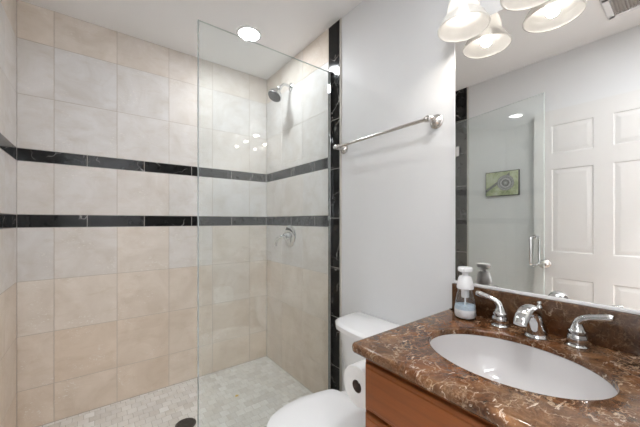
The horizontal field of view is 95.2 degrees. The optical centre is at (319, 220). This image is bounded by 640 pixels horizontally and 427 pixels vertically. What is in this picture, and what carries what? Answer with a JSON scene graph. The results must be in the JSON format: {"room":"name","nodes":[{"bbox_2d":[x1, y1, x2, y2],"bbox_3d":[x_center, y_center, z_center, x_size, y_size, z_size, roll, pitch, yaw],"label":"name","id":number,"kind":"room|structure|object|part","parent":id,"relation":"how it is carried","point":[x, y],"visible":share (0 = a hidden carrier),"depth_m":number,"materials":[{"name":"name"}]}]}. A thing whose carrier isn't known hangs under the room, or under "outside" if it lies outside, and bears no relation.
{"room":"bathroom","nodes":[
{"label":"bathroom","id":0,"kind":"room"},
{"bbox_2d":[0,0,16,426],"bbox_3d":[-1.425,-0.028,1.272,0.009,2.415,0.880,0,0,-37],"label":"wall","id":1,"kind":"structure","parent":0,"point":[8,8],"depth_m":1.48,"materials":[{"name":"tile"}]},
{"bbox_2d":[17,0,266,426],"bbox_3d":[-1.080,-0.028,2.093,1.535,2.415,0.009,0,0,-37],"label":"wall","id":2,"kind":"structure","parent":0,"point":[107,119],"depth_m":1.94,"materials":[{"name":"tile"}]},
{"bbox_2d":[38,356,312,426],"bbox_3d":[-0.358,1.240,1.144,1.735,0.120,2.575,0,0,-37],"label":"floor","id":3,"kind":"structure","parent":0,"point":[262,387],"depth_m":1.90,"materials":[{"name":"tile"}]},
{"bbox_2d":[175,418,195,426],"bbox_3d":[-0.779,1.178,1.694,0.112,0.004,0.112,0,0,-37],"label":"shower drain","id":4,"kind":"object","parent":3,"relation":"on","point":[186,422],"visible":1,"depth_m":1.70,"materials":[{"name":"metal"}]},
{"bbox_3d":[-0.520,1.155,1.357,1.533,0.049,0.120,0,0,-37],"label":"trim","id":5,"kind":"structure","parent":3,"relation":"on","visible":0},
{"bbox_2d":[197,20,331,426],"bbox_3d":[-0.251,0.095,1.606,0.804,2.069,0.023,0,0,-37],"label":"glass","id":6,"kind":"object","parent":5,"relation":"on","point":[330,72],"visible":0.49,"depth_m":1.83,"materials":[{"name":"clear glass"}]},
{"bbox_2d":[21,0,362,79],"bbox_3d":[-0.358,-1.285,1.144,1.735,0.100,2.575,0,0,-37],"label":"ceiling","id":7,"kind":"structure","parent":0,"point":[288,27],"depth_m":1.82,"materials":[{"name":"paint"}]},
{"bbox_2d":[236,25,261,41],"bbox_3d":[-0.468,-1.231,1.925,0.164,0.007,0.164,0,0,-37],"label":"recessed light","id":8,"kind":"object","parent":7,"relation":"in","point":[251,33],"visible":0.89,"depth_m":1.92,"materials":[{"name":"white plastic"}]},
{"bbox_2d":[267,0,502,392],"bbox_3d":[0.323,-0.028,1.599,0.100,2.415,2.475,0,0,-37],"label":"wall","id":9,"kind":"structure","parent":0,"point":[398,185],"depth_m":1.61,"materials":[{"name":"paint"}]},
{"bbox_2d":[268,83,292,101],"bbox_3d":[-0.293,-0.969,2.167,0.193,0.171,0.108,0,0,-37],"label":"shower","id":10,"kind":"object","parent":9,"relation":"attached to","point":[274,94],"visible":1,"depth_m":2.14,"materials":[{"name":"silver metal"}]},
{"bbox_2d":[274,225,295,246],"bbox_3d":[-0.269,0.115,2.214,0.098,0.166,0.166,0,0,-37],"label":"shower valve","id":11,"kind":"object","parent":9,"relation":"attached to","point":[289,235],"visible":1,"depth_m":2.21,"materials":[{"name":"silver metal"}]},
{"bbox_3d":[-0.310,0.150,2.222,0.093,0.090,0.034,0,0,25],"label":"lever","id":12,"kind":"part","parent":11,"relation":"part of","materials":[{"name":"silver metal"}]},
{"bbox_2d":[340,18,341,391],"bbox_3d":[0.128,-0.028,1.782,0.013,2.415,0.013,0,0,-37],"label":"trim","id":13,"kind":"structure","parent":9,"relation":"attached to","point":[340,18],"depth_m":1.78,"materials":[{"name":"tile"}]},
{"bbox_2d":[333,114,442,153],"bbox_3d":[0.298,-0.435,1.495,0.078,0.062,0.666,0,0,-37],"label":"towel bar","id":14,"kind":"object","parent":9,"relation":"attached to","point":[436,121],"visible":1,"depth_m":1.34,"materials":[{"name":"silver metal"}]},
{"bbox_3d":[0.115,-0.435,1.736,0.078,0.062,0.062,0,0,-37],"label":"mounting post","id":15,"kind":"part","parent":14,"relation":"part of","materials":[{"name":"silver metal"}]},
{"bbox_3d":[0.480,-0.435,1.255,0.078,0.062,0.062,0,0,-37],"label":"mounting post","id":16,"kind":"part","parent":14,"relation":"part of","materials":[{"name":"silver metal"}]},
{"bbox_2d":[437,0,490,42],"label":"vanity light","id":17,"kind":"object","parent":9,"relation":"attached to","point":[464,20],"depth_m":1.10,"materials":[{"name":"white glass"}]},
{"bbox_3d":[0.531,-0.793,1.083,0.042,0.100,0.042,0,0,-37],"label":"bulb","id":18,"kind":"part","parent":17,"relation":"part of","materials":[{"name":"white glass"}]},
{"bbox_3d":[0.531,-0.783,1.083,0.177,0.137,0.177,0,0,-37],"label":"lamp shade","id":19,"kind":"part","parent":17,"relation":"part of","materials":[{"name":"white glass"}]},
{"bbox_2d":[500,0,548,10],"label":"vanity light","id":20,"kind":"object","parent":9,"relation":"attached to","point":[510,5],"depth_m":0.98,"materials":[{"name":"white glass"}]},
{"bbox_3d":[0.664,-0.783,0.908,0.177,0.137,0.177,0,0,-37],"label":"lamp shade","id":21,"kind":"part","parent":20,"relation":"part of","materials":[{"name":"white glass"}]},
{"bbox_2d":[452,283,639,355],"bbox_3d":[0.741,0.310,0.958,0.022,0.108,0.628,0,0,-37],"label":"backsplash","id":22,"kind":"structure","parent":9,"relation":"attached to","point":[623,335],"depth_m":0.91,"materials":[{"name":"brown stone"}]},
{"bbox_2d":[454,0,639,314],"bbox_3d":[0.746,-0.258,0.960,0.010,1.028,0.625,0,0,-37],"label":"mirror","id":23,"kind":"object","parent":9,"relation":"attached to","point":[547,96],"visible":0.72,"depth_m":0.94,"materials":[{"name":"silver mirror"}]},
{"bbox_3d":[-0.158,-0.028,2.239,0.091,2.415,1.075,0,0,-37],"label":"wall","id":24,"kind":"structure","parent":0,"visible":0},
{"bbox_2d":[329,19,339,390],"bbox_3d":[0.091,-0.028,1.829,0.009,2.415,0.107,0,0,-37],"label":"trim","id":25,"kind":"structure","parent":24,"relation":"attached to","point":[334,30],"depth_m":1.81,"materials":[{"name":"black stone"}]},
{"bbox_3d":[-0.060,1.194,0.752,1.535,0.029,1.390,0,0,-37],"label":"floor","id":26,"kind":"structure","parent":0,"visible":0},
{"bbox_2d":[266,312,399,426],"bbox_3d":[0.100,0.843,1.226,0.703,0.675,0.536,0,0,-37],"label":"toilet","id":27,"kind":"object","parent":26,"relation":"on","point":[330,407],"visible":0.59,"depth_m":1.23,"materials":[{"name":"ceramic"}]},
{"bbox_3d":[-0.010,0.783,1.142,0.426,0.021,0.334,0,0,-37],"label":"seat lid","id":28,"kind":"part","parent":27,"relation":"part of","materials":[{"name":"white plastic"}]},
{"bbox_3d":[0.288,0.680,1.369,0.226,0.275,0.516,0,0,-37],"label":"tank","id":29,"kind":"part","parent":27,"relation":"part of","materials":[{"name":"ceramic"}]},
{"bbox_3d":[0.283,0.524,1.365,0.243,0.038,0.536,0,0,-37],"label":"tank lid","id":30,"kind":"part","parent":27,"relation":"part of","materials":[{"name":"ceramic"}]},
{"bbox_2d":[365,359,497,426],"bbox_3d":[0.524,0.786,0.803,0.551,0.786,0.600,0,0,-37],"label":"vanity cabinet","id":31,"kind":"object","parent":26,"relation":"on","point":[391,400],"visible":0.24,"depth_m":0.75,"materials":[{"name":"brown wood"}]},
{"bbox_3d":[0.225,0.817,0.757,0.018,0.497,0.286,0,0,-37],"label":"door","id":32,"kind":"part","parent":31,"relation":"part of","materials":[{"name":"brown wood"}]},
{"bbox_2d":[352,308,639,426],"bbox_3d":[0.514,0.379,0.797,0.576,0.029,0.647,0,0,-37],"label":"countertop","id":33,"kind":"structure","parent":31,"relation":"on","point":[406,351],"depth_m":0.69,"materials":[{"name":"brown stone"}]},
{"bbox_2d":[454,266,476,320],"bbox_3d":[0.545,0.268,1.097,0.078,0.192,0.078,0,0,-37],"label":"soap dispenser","id":34,"kind":"object","parent":33,"relation":"on","point":[464,310],"visible":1,"depth_m":1.08,"materials":[{"name":"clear plastic"}]},
{"bbox_2d":[430,334,617,399],"bbox_3d":[0.509,0.461,0.791,0.363,0.156,0.464,0,0,-37],"label":"sink","id":35,"kind":"object","parent":33,"relation":"in","point":[513,364],"visible":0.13,"depth_m":0.89,"materials":[{"name":"ceramic"}]},
{"bbox_2d":[476,291,614,349],"bbox_3d":[0.638,0.308,0.893,0.182,0.112,0.360,0,0,-37],"label":"faucet","id":36,"kind":"object","parent":33,"relation":"on","point":[529,316],"visible":1,"depth_m":0.86,"materials":[{"name":"silver metal"}]},
{"bbox_3d":[0.602,0.280,1.034,0.092,0.053,0.028,0,0,44],"label":"lever","id":37,"kind":"part","parent":36,"relation":"part of","materials":[{"name":"silver metal"}]},
{"bbox_3d":[0.625,0.330,1.012,0.058,0.068,0.058,0,0,-37],"label":"handle","id":38,"kind":"part","parent":36,"relation":"part of","materials":[{"name":"silver metal"}]},
{"bbox_3d":[0.639,0.308,0.888,0.179,0.112,0.068,0,0,-37],"label":"spout","id":39,"kind":"part","parent":36,"relation":"part of","materials":[{"name":"silver metal"}]},
{"bbox_3d":[0.704,0.298,0.938,0.019,0.081,0.019,0,0,-37],"label":"lift rod","id":40,"kind":"part","parent":36,"relation":"part of","materials":[{"name":"silver metal"}]},
{"bbox_3d":[0.749,0.330,0.849,0.058,0.068,0.058,0,0,-37],"label":"handle","id":41,"kind":"part","parent":36,"relation":"part of","materials":[{"name":"silver metal"}]},
{"bbox_3d":[0.764,0.280,0.821,0.028,0.053,0.092,0,0,-28],"label":"lever","id":42,"kind":"part","parent":36,"relation":"part of","materials":[{"name":"silver metal"}]},
{"bbox_3d":[0.208,0.542,0.995,0.136,0.044,0.088,0,0,-37],"label":"paper holder","id":43,"kind":"object","parent":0,"visible":0},
{"bbox_2d":[344,359,365,408],"bbox_3d":[0.164,0.554,1.009,0.102,0.134,0.134,0,0,-37],"label":"paper roll","id":44,"kind":"object","parent":43,"relation":"hanging from","point":[354,373],"visible":0.45,"depth_m":0.99,"materials":[{"name":"white paper"}]}
]}

